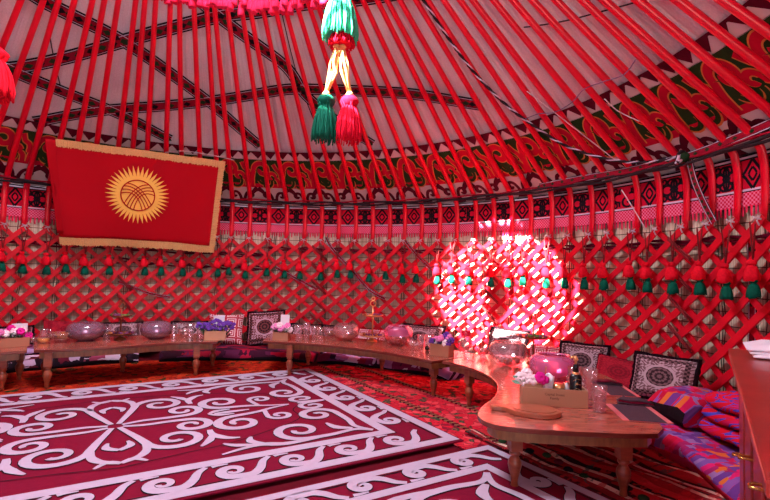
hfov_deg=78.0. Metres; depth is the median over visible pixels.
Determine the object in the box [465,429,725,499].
rug
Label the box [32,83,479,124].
strap
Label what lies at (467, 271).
tassel
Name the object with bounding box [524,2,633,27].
stitched seam
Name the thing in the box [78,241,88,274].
tassel
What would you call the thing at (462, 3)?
pole
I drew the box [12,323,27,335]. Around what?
table card
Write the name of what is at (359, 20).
pole
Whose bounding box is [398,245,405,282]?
tassel
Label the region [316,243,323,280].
tassel
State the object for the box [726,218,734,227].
tie
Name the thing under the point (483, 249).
lattice section
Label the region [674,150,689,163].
knot
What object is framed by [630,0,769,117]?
pole
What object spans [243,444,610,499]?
rug
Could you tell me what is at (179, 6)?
pole
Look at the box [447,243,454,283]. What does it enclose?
tassel
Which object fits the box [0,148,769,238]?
band
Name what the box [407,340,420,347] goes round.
bowl
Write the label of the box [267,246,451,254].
strap
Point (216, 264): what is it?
tassel
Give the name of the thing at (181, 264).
tassel
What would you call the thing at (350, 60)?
pole
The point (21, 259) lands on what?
tassel
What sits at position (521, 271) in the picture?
tassel
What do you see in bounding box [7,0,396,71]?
strap
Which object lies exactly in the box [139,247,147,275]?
tassel
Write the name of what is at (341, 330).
cushion
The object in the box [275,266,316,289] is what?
ribbon
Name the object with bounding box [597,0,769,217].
pole
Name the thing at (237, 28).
strap
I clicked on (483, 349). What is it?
bowl
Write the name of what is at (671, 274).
tassel
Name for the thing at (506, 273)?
tassel
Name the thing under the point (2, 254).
tassel
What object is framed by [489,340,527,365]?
lidded bowl
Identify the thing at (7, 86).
tassel
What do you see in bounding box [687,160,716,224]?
ribbon
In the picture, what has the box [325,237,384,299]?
ribbon
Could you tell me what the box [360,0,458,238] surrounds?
pole
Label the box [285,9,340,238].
pole
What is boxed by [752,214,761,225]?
tie
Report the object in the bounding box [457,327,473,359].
glass jug
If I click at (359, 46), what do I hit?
pole
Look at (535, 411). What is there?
serving board
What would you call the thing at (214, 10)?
pole
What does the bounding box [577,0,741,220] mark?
pole
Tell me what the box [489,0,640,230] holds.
pole
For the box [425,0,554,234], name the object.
pole
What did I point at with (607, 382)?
folded napkin
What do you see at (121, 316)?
tiered stand
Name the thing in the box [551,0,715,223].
pole
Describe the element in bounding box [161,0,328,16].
fringe
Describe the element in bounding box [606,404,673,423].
placemat
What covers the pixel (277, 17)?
pole
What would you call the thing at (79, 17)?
strap
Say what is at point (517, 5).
pole
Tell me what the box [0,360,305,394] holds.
carpet
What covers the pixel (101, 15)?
pole
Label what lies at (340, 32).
tassels
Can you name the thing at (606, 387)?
glass tumbler
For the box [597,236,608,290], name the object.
tassel
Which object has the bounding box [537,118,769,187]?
ribbon
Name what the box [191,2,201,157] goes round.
pole
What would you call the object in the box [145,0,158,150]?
pole
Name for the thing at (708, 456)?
mattress
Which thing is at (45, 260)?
tassel
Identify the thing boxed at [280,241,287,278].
tassel
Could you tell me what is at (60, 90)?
strap
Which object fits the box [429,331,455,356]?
flower box
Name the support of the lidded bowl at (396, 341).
on the table at (382, 350)
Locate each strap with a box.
[0,131,769,205]
[0,236,263,256]
[5,61,172,141]
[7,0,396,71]
[29,0,259,147]
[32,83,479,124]
[113,257,262,270]
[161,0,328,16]
[199,8,374,145]
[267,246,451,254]
[545,233,769,251]
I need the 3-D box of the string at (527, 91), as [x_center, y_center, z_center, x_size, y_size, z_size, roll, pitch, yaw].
[1.788,-1.183,4.548,0.894,0.645,0.011,2,-3,-3]
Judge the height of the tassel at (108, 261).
0.551 m
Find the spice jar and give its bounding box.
[553,383,564,388]
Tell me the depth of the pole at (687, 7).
2.95 m
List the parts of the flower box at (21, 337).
flower, flower, flower, flower, flower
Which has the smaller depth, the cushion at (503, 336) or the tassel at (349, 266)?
the cushion at (503, 336)
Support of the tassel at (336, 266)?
hanging from the lattice section at (483, 249)
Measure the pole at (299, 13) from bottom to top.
3.079 m
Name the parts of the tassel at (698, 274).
cord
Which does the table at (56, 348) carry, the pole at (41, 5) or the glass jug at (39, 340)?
the glass jug at (39, 340)
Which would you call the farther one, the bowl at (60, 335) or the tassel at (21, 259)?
the tassel at (21, 259)
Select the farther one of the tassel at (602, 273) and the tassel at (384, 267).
the tassel at (384, 267)
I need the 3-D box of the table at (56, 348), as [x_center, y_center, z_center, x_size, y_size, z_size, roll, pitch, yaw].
[-2.602,1.138,5.078,1.957,0.356,0.785,3,-3,-30]
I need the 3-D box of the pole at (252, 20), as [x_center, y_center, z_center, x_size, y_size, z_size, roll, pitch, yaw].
[-1.442,-1.773,5.610,0.072,3.079,3.268,2,-3,0]
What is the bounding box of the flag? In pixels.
[45,139,225,252]
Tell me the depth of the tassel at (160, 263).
6.62 m
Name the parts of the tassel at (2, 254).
cord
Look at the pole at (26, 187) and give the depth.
5.26 m
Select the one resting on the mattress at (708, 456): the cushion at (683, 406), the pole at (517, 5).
the cushion at (683, 406)
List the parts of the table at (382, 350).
leg, leg, leg, leg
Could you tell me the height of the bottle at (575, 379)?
0.292 m
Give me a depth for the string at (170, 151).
6.32 m
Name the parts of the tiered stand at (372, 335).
stem, plate, plate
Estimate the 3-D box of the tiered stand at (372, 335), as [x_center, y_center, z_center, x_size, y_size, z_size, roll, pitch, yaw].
[-0.138,0.789,5.447,0.313,0.510,0.310,2,-3,0]
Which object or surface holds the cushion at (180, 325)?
on the mattress at (224, 351)
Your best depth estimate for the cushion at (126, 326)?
6.11 m
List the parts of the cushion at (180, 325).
trim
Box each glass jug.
[37,329,51,342]
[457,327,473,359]
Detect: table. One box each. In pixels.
[0,346,26,389]
[33,333,229,387]
[262,333,477,395]
[442,354,663,496]
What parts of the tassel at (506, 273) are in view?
cord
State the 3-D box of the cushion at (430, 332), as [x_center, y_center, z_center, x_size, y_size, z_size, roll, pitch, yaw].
[0.469,1.159,6.210,0.632,0.363,0.226,0,-3,30]
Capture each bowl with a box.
[48,332,70,341]
[66,321,105,340]
[140,321,171,338]
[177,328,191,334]
[324,331,336,336]
[333,323,358,340]
[384,325,412,344]
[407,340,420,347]
[477,347,487,352]
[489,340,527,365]
[529,352,569,382]
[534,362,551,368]
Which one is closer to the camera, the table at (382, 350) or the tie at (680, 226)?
the tie at (680, 226)
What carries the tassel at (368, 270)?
hanging from the lattice section at (483, 249)
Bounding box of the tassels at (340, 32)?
[311,0,361,145]
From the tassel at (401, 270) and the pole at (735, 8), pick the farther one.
the tassel at (401, 270)
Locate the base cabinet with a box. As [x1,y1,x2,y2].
[728,348,769,499]
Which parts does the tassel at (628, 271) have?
cord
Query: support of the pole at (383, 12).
attached to the lattice section at (483, 249)
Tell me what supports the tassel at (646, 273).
hanging from the lattice section at (670, 342)
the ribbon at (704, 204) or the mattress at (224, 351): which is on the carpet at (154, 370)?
the mattress at (224, 351)
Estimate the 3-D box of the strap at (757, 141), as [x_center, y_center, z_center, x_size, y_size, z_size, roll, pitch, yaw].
[-0.979,-0.811,4.532,8.197,0.087,4.916,1,-3,16]
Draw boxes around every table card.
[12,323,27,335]
[213,315,224,328]
[281,315,289,324]
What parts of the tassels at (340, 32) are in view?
gold cord, gold cord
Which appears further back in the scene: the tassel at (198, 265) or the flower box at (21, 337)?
the tassel at (198, 265)
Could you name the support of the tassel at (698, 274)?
hanging from the lattice section at (763, 312)
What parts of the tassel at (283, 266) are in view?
cord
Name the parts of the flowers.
flower, flower, flower, pot, flower, flower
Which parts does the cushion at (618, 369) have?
trim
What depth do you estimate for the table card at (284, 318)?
5.48 m
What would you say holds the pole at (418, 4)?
attached to the lattice section at (670, 342)
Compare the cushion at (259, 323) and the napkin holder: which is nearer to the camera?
the napkin holder
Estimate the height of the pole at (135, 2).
3.079 m
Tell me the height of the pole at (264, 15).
3.079 m
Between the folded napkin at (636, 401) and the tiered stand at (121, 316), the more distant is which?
the tiered stand at (121, 316)
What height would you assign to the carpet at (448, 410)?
0.022 m
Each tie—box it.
[676,224,683,232]
[701,221,709,230]
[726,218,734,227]
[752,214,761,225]
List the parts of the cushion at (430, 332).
trim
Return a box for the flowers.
[511,368,549,387]
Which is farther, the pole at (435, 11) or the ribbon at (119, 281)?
the ribbon at (119, 281)
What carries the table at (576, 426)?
on the carpet at (448, 410)
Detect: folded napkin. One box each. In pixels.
[591,378,621,385]
[616,396,654,406]
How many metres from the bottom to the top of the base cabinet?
0.830 m
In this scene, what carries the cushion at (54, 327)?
on the mattress at (30, 350)
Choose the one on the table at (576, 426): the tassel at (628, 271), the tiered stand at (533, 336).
the tiered stand at (533, 336)
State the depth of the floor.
2.75 m
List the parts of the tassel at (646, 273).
cord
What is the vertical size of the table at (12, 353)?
0.356 m
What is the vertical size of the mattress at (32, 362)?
0.140 m
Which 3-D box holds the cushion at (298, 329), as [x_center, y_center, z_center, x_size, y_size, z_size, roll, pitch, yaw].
[-1.097,1.163,6.516,0.474,0.302,0.214,1,-3,6]
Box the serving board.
[491,403,561,419]
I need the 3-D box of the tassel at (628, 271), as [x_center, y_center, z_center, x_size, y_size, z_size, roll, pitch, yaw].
[2.308,0.104,4.491,0.103,0.549,0.116,3,-3,-21]
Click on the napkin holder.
(551, 381)
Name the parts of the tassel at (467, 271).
cord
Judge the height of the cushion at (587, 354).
0.372 m
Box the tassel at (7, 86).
[0,47,15,104]
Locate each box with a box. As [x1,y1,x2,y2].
[0,325,32,347]
[195,318,235,339]
[271,322,292,340]
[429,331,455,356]
[519,384,587,408]
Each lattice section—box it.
[0,222,133,337]
[116,235,326,341]
[312,237,498,354]
[484,223,694,359]
[672,213,769,390]
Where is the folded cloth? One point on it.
(760, 349)
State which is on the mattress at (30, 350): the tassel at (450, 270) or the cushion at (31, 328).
the cushion at (31, 328)
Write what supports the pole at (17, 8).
attached to the lattice section at (12, 236)
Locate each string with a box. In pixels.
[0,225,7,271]
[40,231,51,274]
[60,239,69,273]
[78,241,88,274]
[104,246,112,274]
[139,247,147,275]
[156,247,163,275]
[165,151,232,159]
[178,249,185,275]
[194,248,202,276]
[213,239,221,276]
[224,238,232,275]
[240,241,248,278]
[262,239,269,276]
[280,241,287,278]
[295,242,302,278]
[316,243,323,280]
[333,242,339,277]
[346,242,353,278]
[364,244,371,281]
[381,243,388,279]
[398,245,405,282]
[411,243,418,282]
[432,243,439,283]
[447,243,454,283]
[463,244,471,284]
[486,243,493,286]
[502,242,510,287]
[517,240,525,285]
[522,59,635,120]
[527,91,613,158]
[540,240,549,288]
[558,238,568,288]
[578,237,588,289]
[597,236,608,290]
[604,99,638,121]
[621,190,645,229]
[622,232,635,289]
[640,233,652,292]
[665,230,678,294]
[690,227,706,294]
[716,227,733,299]
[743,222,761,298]
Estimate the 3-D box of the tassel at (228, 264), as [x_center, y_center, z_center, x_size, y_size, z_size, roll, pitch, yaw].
[-2.276,0.097,6.924,0.110,0.552,0.107,4,-4,-36]
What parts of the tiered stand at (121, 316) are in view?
stem, plate, plate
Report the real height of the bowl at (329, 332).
0.083 m
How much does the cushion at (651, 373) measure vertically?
0.375 m
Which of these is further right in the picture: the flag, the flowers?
the flowers
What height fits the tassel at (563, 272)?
0.549 m
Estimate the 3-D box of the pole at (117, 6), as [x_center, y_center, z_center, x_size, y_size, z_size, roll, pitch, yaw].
[-2.964,-1.839,5.102,0.068,3.079,3.268,4,-3,-36]
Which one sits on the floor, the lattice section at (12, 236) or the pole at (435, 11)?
the lattice section at (12, 236)
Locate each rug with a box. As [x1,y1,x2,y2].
[0,368,463,499]
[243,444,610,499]
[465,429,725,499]
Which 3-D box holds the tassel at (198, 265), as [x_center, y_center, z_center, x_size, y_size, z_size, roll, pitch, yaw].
[-2.664,0.115,6.827,0.116,0.549,0.103,2,-3,0]
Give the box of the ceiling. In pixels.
[0,0,747,152]
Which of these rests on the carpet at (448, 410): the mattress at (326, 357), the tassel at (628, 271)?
the mattress at (326, 357)
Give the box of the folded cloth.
[743,339,769,358]
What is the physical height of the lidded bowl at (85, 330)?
0.184 m
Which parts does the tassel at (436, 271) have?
cord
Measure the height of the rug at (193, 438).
0.015 m
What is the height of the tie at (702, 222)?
0.082 m
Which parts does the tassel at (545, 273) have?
cord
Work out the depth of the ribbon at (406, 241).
6.56 m
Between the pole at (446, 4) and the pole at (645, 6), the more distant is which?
the pole at (446, 4)
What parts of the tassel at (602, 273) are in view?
cord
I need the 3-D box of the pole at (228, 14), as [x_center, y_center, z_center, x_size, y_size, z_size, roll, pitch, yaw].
[-1.760,-1.783,5.587,0.067,3.079,3.268,2,-3,-8]
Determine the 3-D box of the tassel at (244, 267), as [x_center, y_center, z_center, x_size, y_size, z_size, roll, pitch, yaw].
[-2.049,0.147,6.962,0.116,0.549,0.103,2,-3,-9]
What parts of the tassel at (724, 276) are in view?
cord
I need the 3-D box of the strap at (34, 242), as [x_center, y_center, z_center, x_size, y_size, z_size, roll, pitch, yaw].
[-3.619,-0.049,6.235,4.103,0.151,0.555,3,-3,-33]
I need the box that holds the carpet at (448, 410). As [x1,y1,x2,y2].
[298,364,499,449]
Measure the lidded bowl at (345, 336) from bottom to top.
0.189 m
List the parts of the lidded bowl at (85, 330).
lid, glass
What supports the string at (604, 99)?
hanging from the pole at (536, 4)
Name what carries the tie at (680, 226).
attached to the lattice section at (670, 342)
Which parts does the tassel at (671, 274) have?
cord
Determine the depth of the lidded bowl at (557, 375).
3.53 m
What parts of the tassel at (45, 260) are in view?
cord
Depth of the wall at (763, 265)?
6.11 m
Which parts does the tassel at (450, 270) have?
cord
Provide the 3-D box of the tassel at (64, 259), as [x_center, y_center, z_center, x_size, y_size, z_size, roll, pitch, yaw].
[-4.072,0.023,6.069,0.107,0.552,0.111,0,-3,24]
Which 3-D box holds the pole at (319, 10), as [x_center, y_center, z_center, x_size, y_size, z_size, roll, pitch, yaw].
[-0.490,-1.756,5.439,0.070,3.079,3.268,0,-3,22]
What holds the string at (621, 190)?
hanging from the band
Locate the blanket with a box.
[698,391,739,447]
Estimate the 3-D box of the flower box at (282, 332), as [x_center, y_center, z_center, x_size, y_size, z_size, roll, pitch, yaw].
[-1.165,0.910,5.362,0.263,0.202,0.174,1,-3,3]
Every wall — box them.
[0,148,767,206]
[0,203,769,390]
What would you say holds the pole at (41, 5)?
attached to the lattice section at (12, 236)
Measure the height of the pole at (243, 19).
3.079 m
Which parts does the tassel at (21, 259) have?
cord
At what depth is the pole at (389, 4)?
5.29 m
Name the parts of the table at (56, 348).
leg, leg, leg, leg, leg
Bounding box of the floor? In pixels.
[138,351,533,499]
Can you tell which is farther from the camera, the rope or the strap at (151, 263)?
the strap at (151, 263)
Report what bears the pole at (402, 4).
attached to the lattice section at (670, 342)
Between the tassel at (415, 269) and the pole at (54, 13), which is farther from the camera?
the tassel at (415, 269)
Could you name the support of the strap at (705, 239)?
attached to the lattice section at (670, 342)
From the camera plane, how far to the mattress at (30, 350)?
5.30 m
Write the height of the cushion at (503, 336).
0.422 m
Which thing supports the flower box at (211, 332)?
on the table at (56, 348)
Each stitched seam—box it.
[50,39,64,99]
[282,16,312,117]
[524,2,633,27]
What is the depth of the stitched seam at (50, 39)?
4.92 m
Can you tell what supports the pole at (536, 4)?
attached to the lattice section at (763, 312)
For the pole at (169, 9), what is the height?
3.079 m
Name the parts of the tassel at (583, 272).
cord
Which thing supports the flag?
hanging from the pole at (91, 4)
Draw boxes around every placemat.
[591,383,639,396]
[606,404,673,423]
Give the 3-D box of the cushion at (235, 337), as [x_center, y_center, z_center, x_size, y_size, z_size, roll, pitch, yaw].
[-2.158,1.069,6.439,0.462,0.387,0.235,2,-3,-10]
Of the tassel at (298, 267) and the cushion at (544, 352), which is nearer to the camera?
the cushion at (544, 352)
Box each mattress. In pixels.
[6,353,138,372]
[25,344,38,354]
[159,342,323,362]
[317,352,463,380]
[645,399,739,499]
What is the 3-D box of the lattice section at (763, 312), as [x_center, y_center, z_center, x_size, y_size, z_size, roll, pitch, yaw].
[2.575,0.512,2.725,0.316,1.617,2.867,1,-3,3]
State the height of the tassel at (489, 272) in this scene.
0.552 m
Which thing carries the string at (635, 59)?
attached to the pole at (475, 3)
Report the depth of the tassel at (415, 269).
6.51 m
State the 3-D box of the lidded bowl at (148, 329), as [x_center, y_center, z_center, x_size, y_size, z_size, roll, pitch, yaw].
[-2.494,0.875,5.190,0.319,0.184,0.319,2,-3,0]
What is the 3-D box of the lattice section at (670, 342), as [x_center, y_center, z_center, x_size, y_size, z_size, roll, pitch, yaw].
[1.992,0.612,5.048,0.254,1.619,2.497,3,-3,-31]
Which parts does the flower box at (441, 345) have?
flower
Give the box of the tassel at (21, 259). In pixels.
[15,229,27,273]
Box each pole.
[0,0,24,49]
[0,0,46,127]
[0,0,61,222]
[21,0,77,223]
[44,0,95,225]
[75,0,107,141]
[94,0,121,145]
[116,0,138,148]
[130,0,147,150]
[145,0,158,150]
[164,4,172,153]
[177,3,183,155]
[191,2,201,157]
[204,9,220,235]
[212,7,234,235]
[225,10,252,236]
[238,0,271,237]
[247,0,288,238]
[261,11,306,238]
[275,10,323,238]
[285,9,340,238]
[295,7,357,239]
[306,0,374,239]
[317,4,391,239]
[346,50,406,238]
[351,0,441,238]
[357,38,423,238]
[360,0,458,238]
[374,0,477,237]
[384,0,496,237]
[397,0,514,236]
[413,0,533,235]
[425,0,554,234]
[440,0,573,234]
[456,0,594,234]
[469,0,613,231]
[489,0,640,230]
[508,0,662,227]
[527,0,689,225]
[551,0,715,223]
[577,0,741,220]
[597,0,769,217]
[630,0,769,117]
[669,0,769,78]
[713,0,769,40]
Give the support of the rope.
attached to the pole at (446, 4)
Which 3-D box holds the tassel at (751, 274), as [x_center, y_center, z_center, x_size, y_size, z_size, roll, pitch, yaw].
[2.600,0.071,3.367,0.107,0.552,0.110,2,-3,-17]
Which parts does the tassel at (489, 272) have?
cord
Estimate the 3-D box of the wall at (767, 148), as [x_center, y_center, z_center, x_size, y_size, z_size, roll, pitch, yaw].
[-1.470,0.135,2.909,8.680,2.250,8.679,2,-3,0]
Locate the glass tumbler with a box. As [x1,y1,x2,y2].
[592,387,606,412]
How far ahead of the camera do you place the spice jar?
2.91 m
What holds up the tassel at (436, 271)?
hanging from the lattice section at (483, 249)
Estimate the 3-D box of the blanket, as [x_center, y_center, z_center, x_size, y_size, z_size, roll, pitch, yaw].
[2.303,1.051,2.885,0.520,0.261,0.600,1,-3,4]
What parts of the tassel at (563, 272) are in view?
cord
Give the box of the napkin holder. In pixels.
[542,366,554,388]
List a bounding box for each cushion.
[0,325,34,343]
[41,320,72,338]
[102,321,143,336]
[170,320,207,333]
[209,314,243,343]
[245,309,285,345]
[290,323,323,334]
[322,324,353,336]
[355,328,386,339]
[400,323,445,345]
[485,326,530,356]
[529,344,559,361]
[558,340,610,371]
[595,353,632,387]
[628,350,702,398]
[647,386,711,427]
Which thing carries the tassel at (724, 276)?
hanging from the lattice section at (763, 312)
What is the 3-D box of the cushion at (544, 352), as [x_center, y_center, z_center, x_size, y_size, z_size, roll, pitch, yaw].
[1.731,1.165,5.075,0.402,0.271,0.208,0,-3,31]
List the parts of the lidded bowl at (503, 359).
glass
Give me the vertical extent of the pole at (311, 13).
3.079 m
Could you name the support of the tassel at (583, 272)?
hanging from the lattice section at (670, 342)
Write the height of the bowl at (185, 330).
0.099 m
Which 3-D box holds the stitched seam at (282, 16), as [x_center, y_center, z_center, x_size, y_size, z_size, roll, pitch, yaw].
[-1.005,-2.036,5.684,0.065,1.020,1.310,1,-3,13]
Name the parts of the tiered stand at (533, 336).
stem, plate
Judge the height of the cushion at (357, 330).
0.247 m
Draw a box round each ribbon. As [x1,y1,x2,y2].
[118,280,169,297]
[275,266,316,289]
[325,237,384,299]
[405,240,443,278]
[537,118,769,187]
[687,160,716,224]
[747,242,756,340]
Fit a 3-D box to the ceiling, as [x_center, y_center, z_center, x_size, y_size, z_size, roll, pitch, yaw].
[-1.408,-2.160,3.022,8.927,2.661,8.927,2,-3,-7]
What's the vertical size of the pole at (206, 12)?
3.079 m
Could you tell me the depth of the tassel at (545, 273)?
5.33 m
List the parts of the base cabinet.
door, handle, door, handle, door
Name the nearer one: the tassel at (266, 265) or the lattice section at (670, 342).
the lattice section at (670, 342)
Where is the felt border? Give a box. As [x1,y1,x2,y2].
[0,0,769,205]
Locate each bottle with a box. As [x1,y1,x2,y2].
[569,355,581,389]
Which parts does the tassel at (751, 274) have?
cord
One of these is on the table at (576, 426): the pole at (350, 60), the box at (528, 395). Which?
the box at (528, 395)
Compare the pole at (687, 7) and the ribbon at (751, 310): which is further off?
the ribbon at (751, 310)
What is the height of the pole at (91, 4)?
3.079 m
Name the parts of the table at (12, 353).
leg, leg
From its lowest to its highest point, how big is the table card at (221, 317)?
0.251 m
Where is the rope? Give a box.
[421,0,675,163]
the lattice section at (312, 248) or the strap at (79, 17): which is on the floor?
the lattice section at (312, 248)
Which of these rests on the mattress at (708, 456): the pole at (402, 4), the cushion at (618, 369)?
the cushion at (618, 369)
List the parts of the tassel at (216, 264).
cord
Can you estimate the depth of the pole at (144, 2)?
5.34 m
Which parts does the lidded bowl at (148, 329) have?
lid, glass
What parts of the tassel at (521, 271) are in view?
cord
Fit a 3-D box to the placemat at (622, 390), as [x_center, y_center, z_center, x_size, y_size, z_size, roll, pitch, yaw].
[1.619,0.985,3.358,0.220,0.005,0.360,1,-3,8]
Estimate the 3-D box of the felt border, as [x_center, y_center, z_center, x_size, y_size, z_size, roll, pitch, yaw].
[-0.952,-1.112,4.527,8.618,0.619,5.363,1,-3,17]
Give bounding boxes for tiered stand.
[105,299,134,339]
[359,297,385,341]
[516,313,549,363]
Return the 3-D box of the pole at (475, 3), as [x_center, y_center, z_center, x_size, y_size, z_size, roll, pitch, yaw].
[0.901,-1.780,4.192,3.268,3.079,0.066,3,-3,-27]
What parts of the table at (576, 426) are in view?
leg, leg, leg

